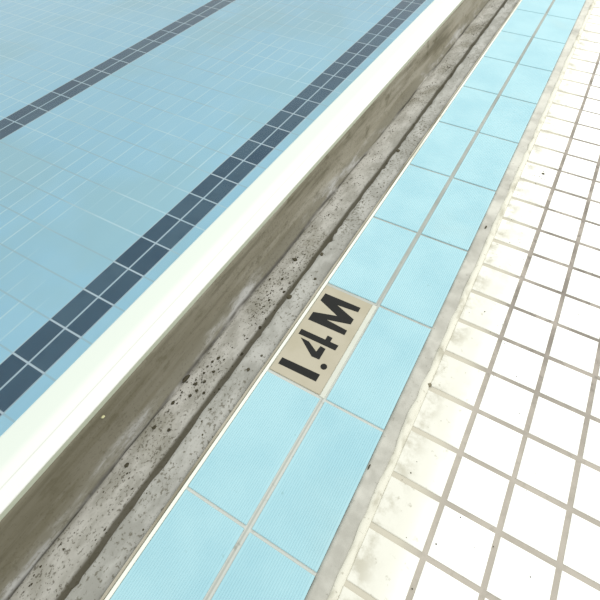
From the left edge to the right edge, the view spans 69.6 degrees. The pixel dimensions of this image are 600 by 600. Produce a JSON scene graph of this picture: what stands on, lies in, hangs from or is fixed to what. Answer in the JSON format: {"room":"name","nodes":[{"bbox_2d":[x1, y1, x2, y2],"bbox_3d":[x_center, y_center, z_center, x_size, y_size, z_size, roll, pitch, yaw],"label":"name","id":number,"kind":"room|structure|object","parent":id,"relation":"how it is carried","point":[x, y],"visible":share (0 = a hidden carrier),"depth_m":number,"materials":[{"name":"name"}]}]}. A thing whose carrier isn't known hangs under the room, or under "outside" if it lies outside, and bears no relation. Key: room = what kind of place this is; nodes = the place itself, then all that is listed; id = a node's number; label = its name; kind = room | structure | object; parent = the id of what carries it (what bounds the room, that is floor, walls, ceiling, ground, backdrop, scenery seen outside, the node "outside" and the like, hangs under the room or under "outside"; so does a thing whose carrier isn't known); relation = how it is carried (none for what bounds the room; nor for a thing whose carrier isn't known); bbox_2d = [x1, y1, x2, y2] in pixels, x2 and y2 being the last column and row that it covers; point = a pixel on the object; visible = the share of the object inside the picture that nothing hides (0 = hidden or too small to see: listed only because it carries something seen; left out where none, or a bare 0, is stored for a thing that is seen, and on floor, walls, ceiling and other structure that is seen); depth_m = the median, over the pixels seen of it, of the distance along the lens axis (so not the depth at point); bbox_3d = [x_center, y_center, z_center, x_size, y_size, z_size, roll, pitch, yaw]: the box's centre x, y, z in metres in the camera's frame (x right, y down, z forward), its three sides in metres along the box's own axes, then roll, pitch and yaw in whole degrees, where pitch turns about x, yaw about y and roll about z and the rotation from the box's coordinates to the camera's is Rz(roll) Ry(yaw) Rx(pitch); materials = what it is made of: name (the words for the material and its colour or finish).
{"room":"swimming pool","nodes":[
{"label":"swimming pool","id":0,"kind":"room"},
{"bbox_2d":[0,0,433,435],"bbox_3d":[-3.225,-3.127,4.939,9.640,0.198,10.000,25,57,18],"label":"floor","id":1,"kind":"structure","parent":0,"point":[81,182],"depth_m":3.60,"materials":[{"name":"tile"}]},
{"bbox_2d":[0,0,234,139],"bbox_3d":[-1.654,-2.468,4.304,0.245,0.002,10.000,25,57,18],"label":"lane marking","id":2,"kind":"object","parent":1,"relation":"on","point":[46,103],"visible":1,"depth_m":4.08,"materials":[{"name":"blue tile"}]},
{"bbox_2d":[0,0,425,416],"bbox_3d":[0.043,-1.692,3.706,0.245,0.002,10.000,25,57,18],"label":"lane marking","id":3,"kind":"object","parent":1,"relation":"on","point":[32,359],"visible":1,"depth_m":2.78,"materials":[{"name":"blue tile"}]},
{"bbox_2d":[0,0,518,599],"bbox_3d":[1.137,-1.761,2.545,0.340,0.145,10.000,25,57,18],"label":"channel","id":4,"kind":"object","parent":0,"point":[68,498],"visible":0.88,"depth_m":1.14,"materials":[{"name":"concrete"}]},
{"bbox_2d":[182,374,189,382],"bbox_3d":[-0.310,0.214,1.171,0.013,0.006,0.029,25,57,18],"label":"clump","id":5,"kind":"object","parent":4,"relation":"in","point":[186,377],"visible":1,"depth_m":1.17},
{"bbox_2d":[23,4,501,592],"bbox_3d":[0.392,-0.639,1.712,0.194,0.129,3.536,25,57,18],"label":"stains","id":6,"kind":"object","parent":4,"relation":"in","point":[491,4],"visible":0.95,"depth_m":1.29,"materials":[{"name":"black"}]},
{"bbox_2d":[110,0,584,599],"bbox_3d":[1.418,-1.671,2.394,0.296,0.050,10.000,25,57,18],"label":"tile border","id":7,"kind":"structure","parent":0,"point":[260,517],"depth_m":0.99,"materials":[{"name":"tile"}]},
{"bbox_2d":[100,0,521,599],"bbox_3d":[1.283,-1.733,2.441,0.016,0.051,10.000,25,57,18],"label":"edging strip","id":8,"kind":"object","parent":7,"relation":"attached to","point":[128,565],"visible":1,"depth_m":1.02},
{"bbox_2d":[269,285,376,398],"bbox_3d":[0.064,0.091,1.074,0.149,0.003,0.296,25,57,18],"label":"depth marker","id":9,"kind":"object","parent":7,"relation":"on","point":[317,351],"visible":1,"depth_m":1.06,"materials":[{"name":"beige tile"}]},
{"bbox_2d":[338,0,599,599],"bbox_3d":[3.088,-0.909,1.812,3.456,0.060,9.936,25,57,18],"label":"floor","id":10,"kind":"structure","parent":0,"point":[469,440],"depth_m":0.94,"materials":[{"name":"white tile"}]},
{"bbox_2d":[304,0,595,599],"bbox_3d":[1.567,-1.603,2.340,0.050,0.053,10.000,25,57,18],"label":"strip","id":11,"kind":"object","parent":10,"relation":"attached to","point":[329,580],"visible":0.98,"depth_m":1.01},
{"bbox_2d":[406,42,599,589],"bbox_3d":[0.969,-0.308,1.356,0.579,0.002,2.980,25,57,18],"label":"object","id":12,"kind":"object","parent":10,"relation":"on","point":[594,42],"visible":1,"depth_m":1.03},
{"bbox_3d":[0.957,-1.544,3.017,0.069,0.911,10.000,25,57,18],"label":"wall","id":13,"kind":"structure","parent":0,"visible":0},
{"bbox_2d":[0,0,463,520],"bbox_3d":[0.981,-1.844,2.584,0.144,0.140,10.000,25,57,18],"label":"pool lip","id":14,"kind":"object","parent":13,"relation":"on","point":[32,443],"visible":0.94,"depth_m":1.17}
]}

